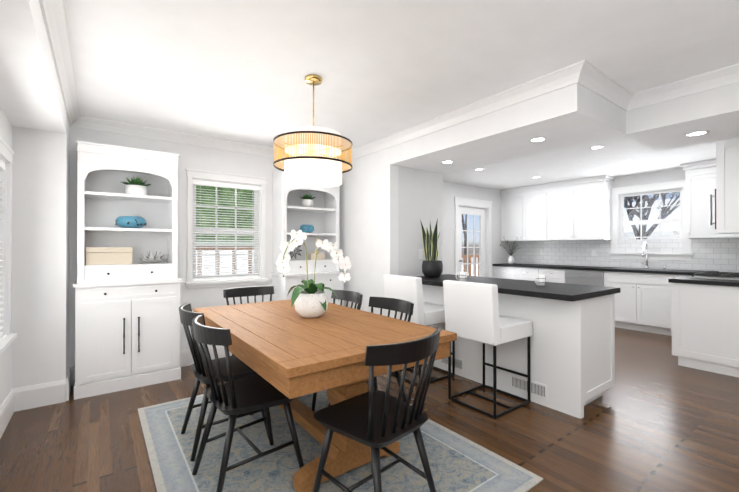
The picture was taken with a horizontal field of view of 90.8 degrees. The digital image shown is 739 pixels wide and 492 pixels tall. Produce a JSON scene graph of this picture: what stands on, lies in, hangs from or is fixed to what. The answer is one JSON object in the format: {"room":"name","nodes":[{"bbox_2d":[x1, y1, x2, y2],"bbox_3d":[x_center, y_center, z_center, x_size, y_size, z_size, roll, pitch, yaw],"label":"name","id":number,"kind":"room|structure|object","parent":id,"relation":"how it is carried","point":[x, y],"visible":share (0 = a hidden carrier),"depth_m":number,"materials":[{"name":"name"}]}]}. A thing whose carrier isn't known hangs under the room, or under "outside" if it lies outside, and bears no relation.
{"room":"kitchen","nodes":[
{"label":"kitchen","id":0,"kind":"room"},
{"bbox_2d":[0,109,11,405],"bbox_3d":[-0.944,0.033,0.269,0.120,2.450,6.200,0,0,-37],"label":"wall","id":1,"kind":"structure","parent":0,"point":[5,355],"depth_m":2.64,"materials":[{"name":"paint"}]},
{"bbox_2d":[0,137,16,354],"bbox_3d":[-2.220,0.008,2.030,0.168,1.413,1.590,0,0,-37],"label":"window","id":2,"kind":"structure","parent":1,"relation":"in","point":[7,337],"depth_m":2.62,"materials":[{"name":"white wood"}]},
{"bbox_2d":[0,388,16,437],"bbox_3d":[-0.887,1.171,0.306,0.019,0.175,6.200,0,0,-37],"label":"baseboard","id":3,"kind":"structure","parent":1,"relation":"attached to","point":[8,407],"depth_m":2.61,"materials":[{"name":"white wood"}]},
{"bbox_2d":[11,114,69,388],"bbox_3d":[-2.780,0.043,3.015,0.440,2.450,0.400,0,0,-37],"label":"wall","id":4,"kind":"structure","parent":0,"point":[40,249],"depth_m":2.89,"materials":[{"name":"paint"}]},
{"bbox_2d":[39,0,82,127],"bbox_3d":[-0.723,-1.143,0.685,0.085,0.095,6.600,0,0,-37],"label":"crown molding","id":5,"kind":"structure","parent":4,"relation":"attached to","point":[54,12],"depth_m":2.15,"materials":[{"name":"white"}]},
{"bbox_2d":[64,366,72,401],"bbox_3d":[-2.581,1.181,3.129,0.019,0.175,0.389,0,0,-37],"label":"baseboard","id":6,"kind":"structure","parent":4,"relation":"attached to","point":[68,382],"depth_m":3.02,"materials":[{"name":"white wood"}]},
{"bbox_2d":[69,127,278,366],"bbox_3d":[-1.641,0.047,4.183,3.020,2.450,0.120,0,0,-37],"label":"wall","id":7,"kind":"structure","parent":0,"point":[206,159],"depth_m":3.88,"materials":[{"name":"paint"}]},
{"bbox_2d":[73,345,231,385],"bbox_3d":[-1.600,1.185,4.122,2.780,0.175,0.019,0,0,-37],"label":"baseboard","id":8,"kind":"structure","parent":7,"relation":"attached to","point":[186,359],"depth_m":3.88,"materials":[{"name":"white wood"}]},
{"bbox_2d":[83,116,292,157],"bbox_3d":[-1.589,-1.131,4.099,2.580,0.095,0.085,0,0,-37],"label":"crown molding","id":9,"kind":"structure","parent":7,"relation":"attached to","point":[92,123],"depth_m":3.77,"materials":[{"name":"white"}]},
{"bbox_2d":[185,168,267,288],"bbox_3d":[-1.623,-0.184,4.167,0.890,1.274,0.168,0,0,-37],"label":"window","id":10,"kind":"structure","parent":7,"relation":"in","point":[196,177],"depth_m":4.15,"materials":[{"name":"white wood"}]},
{"bbox_2d":[339,147,398,315],"bbox_3d":[-0.084,0.048,4.516,0.120,2.450,1.200,0,0,-37],"label":"wall","id":11,"kind":"structure","parent":0,"point":[385,206],"depth_m":4.29,"materials":[{"name":"paint"}]},
{"bbox_2d":[339,60,594,163],"bbox_3d":[0.439,-1.132,3.642,0.085,0.095,3.235,0,0,-37],"label":"crown molding","id":12,"kind":"structure","parent":11,"relation":"attached to","point":[591,77],"depth_m":2.92,"materials":[{"name":"white"}]},
{"bbox_2d":[0,327,738,491],"bbox_3d":[1.909,1.317,2.814,8.100,0.100,7.100,0,0,-37],"label":"floor","id":13,"kind":"structure","parent":0,"point":[656,418],"depth_m":2.48,"materials":[{"name":"brown wood"}]},
{"bbox_2d":[73,140,181,399],"bbox_3d":[-2.229,0.187,3.397,0.810,2.165,0.434,0,0,-37],"label":"built-in cabinet","id":14,"kind":"object","parent":13,"relation":"on","point":[127,326],"visible":1,"depth_m":3.33,"materials":[{"name":"white wood"}]},
{"bbox_2d":[85,246,132,264],"bbox_3d":[-2.390,0.085,3.354,0.346,0.166,0.186,0,0,-37],"label":"decorative box","id":15,"kind":"object","parent":14,"relation":"in","point":[109,255],"visible":0.98,"depth_m":3.28,"materials":[{"name":"beige cardboard"}]},
{"bbox_2d":[115,216,146,227],"bbox_3d":[-2.258,-0.221,3.453,0.250,0.112,0.250,0,0,-37],"label":"decorative bowl","id":16,"kind":"object","parent":14,"relation":"in","point":[130,222],"visible":0.96,"depth_m":3.37,"materials":[{"name":"blue ceramic"}]},
{"bbox_2d":[121,176,150,194],"bbox_3d":[-2.225,-0.571,3.478,0.270,0.192,0.268,0,0,-37],"label":"planter","id":17,"kind":"object","parent":14,"relation":"in","point":[137,186],"visible":0.88,"depth_m":3.41,"materials":[{"name":"white ceramic"}]},
{"bbox_2d":[140,251,166,262],"bbox_3d":[-2.097,0.105,3.546,0.270,0.123,0.257,0,0,-37],"label":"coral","id":18,"kind":"object","parent":14,"relation":"in","point":[150,258],"visible":1,"depth_m":3.51,"materials":[{"name":"silver metal"}]},
{"bbox_2d":[271,170,345,305],"bbox_3d":[-0.743,0.191,4.498,0.810,2.165,0.434,0,0,-37],"label":"built-in cabinet","id":19,"kind":"object","parent":13,"relation":"on","point":[291,212],"visible":0.42,"depth_m":4.51,"materials":[{"name":"white wood"}]},
{"bbox_2d":[289,245,301,258],"bbox_3d":[-0.928,0.054,4.463,0.207,0.207,0.207,0,0,-37],"label":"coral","id":20,"kind":"object","parent":19,"relation":"in","point":[299,250],"visible":0.5,"depth_m":4.46,"materials":[{"name":"black paint"}]},
{"bbox_2d":[300,225,313,232],"bbox_3d":[-0.779,-0.212,4.549,0.180,0.103,0.180,0,0,-37],"label":"decorative bowl","id":21,"kind":"object","parent":19,"relation":"in","point":[307,228],"visible":0.92,"depth_m":4.48,"materials":[{"name":"blue ceramic"}]},
{"bbox_2d":[300,193,314,206],"bbox_3d":[-0.771,-0.575,4.556,0.219,0.209,0.220,0,0,-37],"label":"planter","id":22,"kind":"object","parent":19,"relation":"in","point":[307,200],"visible":0.96,"depth_m":4.50,"materials":[{"name":"white ceramic"}]},
{"bbox_2d":[307,251,324,259],"bbox_3d":[-0.675,0.117,4.625,0.204,0.110,0.104,0,0,-37],"label":"decorative box","id":23,"kind":"object","parent":19,"relation":"in","point":[311,256],"visible":0.81,"depth_m":4.59,"materials":[{"name":"beige"}]},
{"bbox_2d":[138,389,542,491],"bbox_3d":[-0.427,1.262,2.396,1.690,0.008,2.310,0,0,-37],"label":"rug","id":24,"kind":"object","parent":13,"relation":"on","point":[458,463],"visible":0.55,"depth_m":2.14,"materials":[{"name":"fabric"}]},
{"bbox_2d":[179,303,268,460],"bbox_3d":[-0.970,0.827,2.413,0.520,0.866,0.482,0,0,-35],"label":"chair","id":25,"kind":"object","parent":24,"relation":"on","point":[240,369],"visible":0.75,"depth_m":2.28,"materials":[{"name":"black paint"}]},
{"bbox_2d":[192,315,303,491],"bbox_3d":[-0.680,0.826,1.996,0.520,0.866,0.482,0,0,-39],"label":"chair","id":26,"kind":"object","parent":24,"relation":"on","point":[231,398],"visible":0.94,"depth_m":1.88,"materials":[{"name":"black paint"}]},
{"bbox_2d":[223,286,273,381],"bbox_3d":[-1.037,0.830,3.331,0.482,0.866,0.520,0,0,-37],"label":"chair","id":27,"kind":"object","parent":24,"relation":"on","point":[240,292],"visible":0.31,"depth_m":3.52,"materials":[{"name":"black paint"}]},
{"bbox_2d":[193,299,456,491],"bbox_3d":[-0.466,0.882,2.543,1.050,0.751,1.850,0,0,-37],"label":"table","id":28,"kind":"object","parent":24,"relation":"on","point":[285,348],"visible":0.71,"depth_m":2.01,"materials":[{"name":"brown wood"}]},
{"bbox_2d":[276,230,351,317],"bbox_3d":[-0.427,0.198,2.572,0.539,0.616,0.355,0,0,-37],"label":"orchid","id":29,"kind":"object","parent":28,"relation":"on","point":[311,301],"visible":1,"depth_m":2.53,"materials":[{"name":"white plant"}]},
{"bbox_2d":[311,290,362,411],"bbox_3d":[-0.338,0.829,3.022,0.520,0.866,0.482,0,0,-35],"label":"chair","id":30,"kind":"object","parent":24,"relation":"on","point":[352,297],"visible":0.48,"depth_m":3.16,"materials":[{"name":"black paint"}]},
{"bbox_2d":[328,296,413,405],"bbox_3d":[0.014,0.828,2.564,0.520,0.866,0.482,0,0,-38],"label":"chair","id":31,"kind":"object","parent":24,"relation":"on","point":[399,305],"visible":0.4,"depth_m":2.70,"materials":[{"name":"black paint"}]},
{"bbox_2d":[313,328,440,491],"bbox_3d":[0.043,0.825,1.703,0.482,0.866,0.520,0,0,-43],"label":"chair","id":32,"kind":"object","parent":24,"relation":"on","point":[376,421],"visible":1,"depth_m":1.61,"materials":[{"name":"black paint"}]},
{"bbox_2d":[384,274,454,384],"bbox_3d":[0.498,0.777,3.599,0.554,0.985,0.470,0,0,-37],"label":"stool","id":33,"kind":"object","parent":13,"relation":"on","point":[407,288],"visible":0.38,"depth_m":3.40,"materials":[{"name":"white fabric"}]},
{"bbox_2d":[422,286,435,366],"bbox_3d":[0.839,0.832,4.148,0.632,0.880,0.476,0,0,-37],"label":"base cabinet","id":34,"kind":"object","parent":13,"relation":"on","point":[429,292],"depth_m":3.88,"materials":[{"name":"white wood"}]},
{"bbox_2d":[436,286,459,375],"bbox_3d":[1.070,0.831,3.837,0.632,0.880,0.300,0,0,-37],"label":"base cabinet","id":35,"kind":"object","parent":13,"relation":"on","point":[441,363],"depth_m":3.73,"materials":[{"name":"white wood"}]},
{"bbox_2d":[460,294,507,391],"bbox_3d":[1.305,0.830,3.519,0.632,0.880,0.490,0,0,-37],"label":"base cabinet","id":36,"kind":"object","parent":13,"relation":"on","point":[471,352],"depth_m":3.32,"materials":[{"name":"white wood"}]},
{"bbox_2d":[443,280,532,418],"bbox_3d":[0.962,0.775,2.973,0.554,0.985,0.470,0,0,-37],"label":"stool","id":37,"kind":"object","parent":13,"relation":"on","point":[471,309],"visible":0.85,"depth_m":2.81,"materials":[{"name":"white fabric"}]},
{"bbox_2d":[493,266,511,278],"bbox_3d":[2.905,0.844,7.423,0.604,0.880,0.475,0,0,-37],"label":"base cabinet","id":38,"kind":"object","parent":13,"relation":"on","point":[505,272],"depth_m":7.27,"materials":[{"name":"white wood"}]},
{"bbox_2d":[512,266,535,280],"bbox_3d":[3.188,0.843,7.041,0.604,0.880,0.476,0,0,-37],"label":"base cabinet","id":39,"kind":"object","parent":13,"relation":"on","point":[518,272],"depth_m":6.91,"materials":[{"name":"white wood"}]},
{"bbox_2d":[508,294,543,405],"bbox_3d":[1.549,0.829,3.190,0.632,0.880,0.330,0,0,-37],"label":"base cabinet","id":40,"kind":"object","parent":13,"relation":"on","point":[532,309],"depth_m":3.00,"materials":[{"name":"white wood"}]},
{"bbox_2d":[536,270,563,282],"bbox_3d":[3.471,0.842,6.659,0.604,0.880,0.475,0,0,-37],"label":"base cabinet","id":41,"kind":"object","parent":13,"relation":"on","point":[557,276],"depth_m":6.46,"materials":[{"name":"white wood"}]},
{"bbox_2d":[544,294,614,418],"bbox_3d":[1.722,0.828,2.957,0.632,0.880,0.250,0,0,-37],"label":"base cabinet","id":42,"kind":"object","parent":13,"relation":"on","point":[572,355],"depth_m":2.80,"materials":[{"name":"white wood"}]},
{"bbox_2d":[416,274,619,301],"bbox_3d":[1.192,0.369,3.541,0.850,0.042,1.876,0,0,-37],"label":"countertop","id":43,"kind":"structure","parent":42,"relation":"on","point":[563,292],"depth_m":2.98,"materials":[{"name":"black stone"}]},
{"bbox_2d":[420,218,442,277],"bbox_3d":[0.712,0.022,4.085,0.257,0.652,0.232,0,0,-37],"label":"snake plant","id":44,"kind":"object","parent":43,"relation":"on","point":[432,266],"visible":1,"depth_m":4.02,"materials":[{"name":"green plant"}]},
{"bbox_2d":[456,272,466,281],"bbox_3d":[0.906,0.302,3.568,0.106,0.090,0.089,0,0,-37],"label":"mug","id":45,"kind":"object","parent":43,"relation":"on","point":[462,276],"visible":0.98,"depth_m":3.54,"materials":[{"name":"white"}]},
{"bbox_2d":[534,275,545,285],"bbox_3d":[1.491,0.300,3.192,0.114,0.090,0.089,0,0,-37],"label":"mug","id":46,"kind":"object","parent":43,"relation":"on","point":[540,280],"visible":1,"depth_m":3.17,"materials":[{"name":"white"}]},
{"bbox_2d":[564,270,603,285],"bbox_3d":[3.811,0.840,6.201,0.604,0.880,0.665,0,0,-37],"label":"dishwasher","id":47,"kind":"object","parent":13,"relation":"on","point":[583,277],"depth_m":6.02,"materials":[{"name":"white"}]},
{"bbox_2d":[604,270,663,334],"bbox_3d":[4.247,0.838,5.613,0.604,0.880,0.923,0,0,-37],"label":"base cabinet","id":48,"kind":"object","parent":13,"relation":"on","point":[639,304],"depth_m":5.43,"materials":[{"name":"white wood"}]},
{"bbox_2d":[492,262,719,273],"bbox_3d":[3.726,0.380,6.296,0.630,0.040,3.266,0,0,-37],"label":"countertop","id":49,"kind":"structure","parent":48,"relation":"on","point":[533,264],"depth_m":5.82,"materials":[{"name":"black stone"}]},
{"bbox_2d":[500,237,519,263],"bbox_3d":[2.772,0.093,7.208,0.381,0.539,0.506,0,0,-37],"label":"vase","id":50,"kind":"object","parent":49,"relation":"on","point":[510,259],"visible":1,"depth_m":7.25,"materials":[{"name":"white ceramic"}]},
{"bbox_2d":[608,266,647,269],"bbox_3d":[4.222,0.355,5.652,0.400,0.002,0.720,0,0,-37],"label":"sink","id":51,"kind":"object","parent":49,"relation":"in","point":[609,267],"depth_m":5.80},
{"bbox_2d":[664,274,683,334],"bbox_3d":[4.567,0.836,5.131,0.664,0.880,0.455,0,0,-37],"label":"base cabinet","id":52,"kind":"object","parent":13,"relation":"on","point":[666,276],"depth_m":5.17,"materials":[{"name":"white wood"}]},
{"bbox_2d":[668,282,738,376],"bbox_3d":[3.632,0.831,3.778,0.450,0.880,0.686,0,0,-37],"label":"base cabinet","id":53,"kind":"object","parent":13,"relation":"on","point":[703,321],"depth_m":3.71,"materials":[{"name":"white wood"}]},
{"bbox_2d":[668,274,738,285],"bbox_3d":[4.040,0.372,4.094,1.536,0.040,0.706,0,0,-37],"label":"countertop","id":54,"kind":"structure","parent":53,"relation":"on","point":[692,279],"depth_m":3.82,"materials":[{"name":"black stone"}]},
{"bbox_2d":[0,0,738,189],"bbox_3d":[1.909,-1.103,2.822,8.100,0.360,7.100,0,0,-37],"label":"ceiling","id":55,"kind":"structure","parent":0,"point":[236,70],"depth_m":2.29,"materials":[{"name":"paint"}]},
{"bbox_2d":[273,74,351,187],"bbox_3d":[-0.395,-0.813,2.571,0.550,0.739,0.550,0,0,-37],"label":"pendant light","id":56,"kind":"object","parent":55,"relation":"hanging from","point":[314,161],"visible":1,"depth_m":2.40,"materials":[{"name":"white fabric"}]},
{"bbox_2d":[390,82,738,172],"bbox_3d":[2.516,-1.043,2.339,1.700,0.281,5.398,0,0,-37],"label":"soffit","id":57,"kind":"structure","parent":55,"relation":"attached to","point":[573,115],"depth_m":2.88,"materials":[{"name":"paint"}]},
{"bbox_2d":[441,160,453,163],"bbox_3d":[0.831,-0.895,3.890,0.144,0.006,0.144,0,0,-37],"label":"recessed light","id":58,"kind":"object","parent":57,"relation":"attached to","point":[447,162],"visible":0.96,"depth_m":3.90,"materials":[{"name":"white"}]},
{"bbox_2d":[529,137,546,142],"bbox_3d":[1.426,-0.898,3.087,0.144,0.006,0.144,0,0,-37],"label":"recessed light","id":59,"kind":"object","parent":57,"relation":"attached to","point":[537,139],"visible":0.96,"depth_m":3.07,"materials":[{"name":"white"}]},
{"bbox_2d":[686,130,709,136],"bbox_3d":[2.623,-0.898,2.916,0.144,0.006,0.144,0,0,-37],"label":"recessed light","id":60,"kind":"object","parent":57,"relation":"attached to","point":[696,133],"visible":1,"depth_m":2.91,"materials":[{"name":"white"}]},
{"bbox_2d":[590,146,603,148],"bbox_3d":[2.708,-1.173,4.348,0.144,0.006,0.144,0,0,-37],"label":"recessed light","id":61,"kind":"object","parent":55,"relation":"in","point":[596,147],"visible":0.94,"depth_m":4.34,"materials":[{"name":"white"}]},
{"bbox_2d":[580,67,634,108],"bbox_3d":[1.721,-1.136,2.631,0.750,0.095,0.085,0,0,-37],"label":"crown molding","id":62,"kind":"structure","parent":55,"relation":"attached to","point":[603,85],"depth_m":2.66,"materials":[{"name":"white"}]},
{"bbox_2d":[623,63,738,110],"bbox_3d":[3.062,-1.140,1.530,0.085,0.095,3.450,0,0,-37],"label":"crown molding","id":63,"kind":"structure","parent":55,"relation":"attached to","point":[728,75],"depth_m":2.60,"materials":[{"name":"white"}]},
{"bbox_2d":[399,166,442,276],"bbox_3d":[0.591,0.048,4.344,0.700,2.450,0.120,0,0,-37],"label":"wall","id":64,"kind":"structure","parent":0,"point":[420,191],"depth_m":4.24,"materials":[{"name":"paint"}]},
{"bbox_2d":[418,249,422,258],"bbox_3d":[0.602,0.093,4.271,0.070,0.120,0.008,0,0,-37],"label":"switch plate","id":65,"kind":"object","parent":64,"relation":"attached to","point":[420,253],"visible":1,"depth_m":4.26,"materials":[{"name":"white plastic"}]},
{"bbox_2d":[443,181,509,277],"bbox_3d":[1.260,0.056,6.582,4.500,2.450,0.120,0,0,-37],"label":"wall","id":66,"kind":"structure","parent":0,"point":[451,191],"depth_m":6.89,"materials":[{"name":"paint"}]},
{"bbox_2d":[454,197,492,277],"bbox_3d":[1.992,0.188,7.106,1.140,2.190,0.150,0,0,-37],"label":"door frame","id":67,"kind":"structure","parent":66,"relation":"attached to","point":[482,209],"depth_m":7.18,"materials":[{"name":"white wood"}]},
{"bbox_2d":[612,168,738,272],"bbox_3d":[4.267,0.054,6.203,0.120,2.450,4.070,0,0,-37],"label":"wall","id":68,"kind":"structure","parent":0,"point":[654,177],"depth_m":5.82,"materials":[{"name":"paint"}]},
{"bbox_2d":[501,190,519,241],"bbox_3d":[3.035,-0.588,7.483,0.330,0.975,0.542,0,0,-37],"label":"upper cabinet","id":69,"kind":"object","parent":68,"relation":"attached to","point":[510,203],"depth_m":7.43,"materials":[{"name":"white wood"}]},
{"bbox_2d":[520,190,543,241],"bbox_3d":[3.306,-0.589,7.117,0.330,0.975,0.600,0,0,-37],"label":"upper cabinet","id":70,"kind":"object","parent":68,"relation":"attached to","point":[531,201],"depth_m":7.07,"materials":[{"name":"white wood"}]},
{"bbox_2d":[544,186,567,241],"bbox_3d":[3.594,-0.591,6.729,0.330,0.975,0.600,0,0,-37],"label":"upper cabinet","id":71,"kind":"object","parent":68,"relation":"attached to","point":[561,231],"depth_m":6.70,"materials":[{"name":"white wood"}]},
{"bbox_2d":[568,182,611,241],"bbox_3d":[3.865,-0.592,6.363,0.330,0.975,0.542,0,0,-37],"label":"upper cabinet","id":72,"kind":"object","parent":68,"relation":"attached to","point":[589,203],"depth_m":6.24,"materials":[{"name":"white wood"}]},
{"bbox_2d":[609,180,692,260],"bbox_3d":[4.495,-0.386,5.857,0.168,1.208,1.100,0,0,-37],"label":"window","id":73,"kind":"structure","parent":68,"relation":"in","point":[619,194],"depth_m":5.86,"materials":[{"name":"white wood"}]},
{"bbox_2d":[684,166,735,237],"bbox_3d":[4.824,-0.597,5.069,0.330,0.975,0.600,0,0,-37],"label":"upper cabinet","id":74,"kind":"object","parent":68,"relation":"attached to","point":[698,179],"depth_m":5.09,"materials":[{"name":"white wood"}]},
{"bbox_2d":[712,138,738,233],"bbox_3d":[3.694,-0.609,3.607,0.336,0.960,0.330,0,0,-37],"label":"upper cabinet","id":75,"kind":"object","parent":0,"relation":"attached to","point":[725,168],"depth_m":3.59,"materials":[{"name":"white wood"}]},
{"label":"outside","id":76,"kind":"structure","parent":0,"visible":0},
{"bbox_2d":[196,185,253,276],"bbox_3d":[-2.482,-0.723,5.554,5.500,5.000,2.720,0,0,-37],"label":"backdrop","id":77,"kind":"structure","parent":76,"point":[226,210],"depth_m":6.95,"materials":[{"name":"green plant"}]},
{"bbox_2d":[462,214,478,276],"bbox_3d":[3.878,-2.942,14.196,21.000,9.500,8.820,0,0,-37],"label":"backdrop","id":78,"kind":"structure","parent":76,"point":[470,240],"depth_m":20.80,"materials":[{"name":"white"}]},
{"bbox_2d":[462,192,679,275],"bbox_3d":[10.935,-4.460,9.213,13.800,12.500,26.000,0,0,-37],"label":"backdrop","id":79,"kind":"structure","parent":76,"point":[677,229],"depth_m":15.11,"materials":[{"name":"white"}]},
{"bbox_2d":[624,192,679,238],"bbox_3d":[9.524,-1.670,15.435,8.186,5.576,8.246,0,0,-37],"label":"tree","id":80,"kind":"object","parent":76,"point":[644,213],"depth_m":13.92,"materials":[{"name":"grey plant"}]}
]}

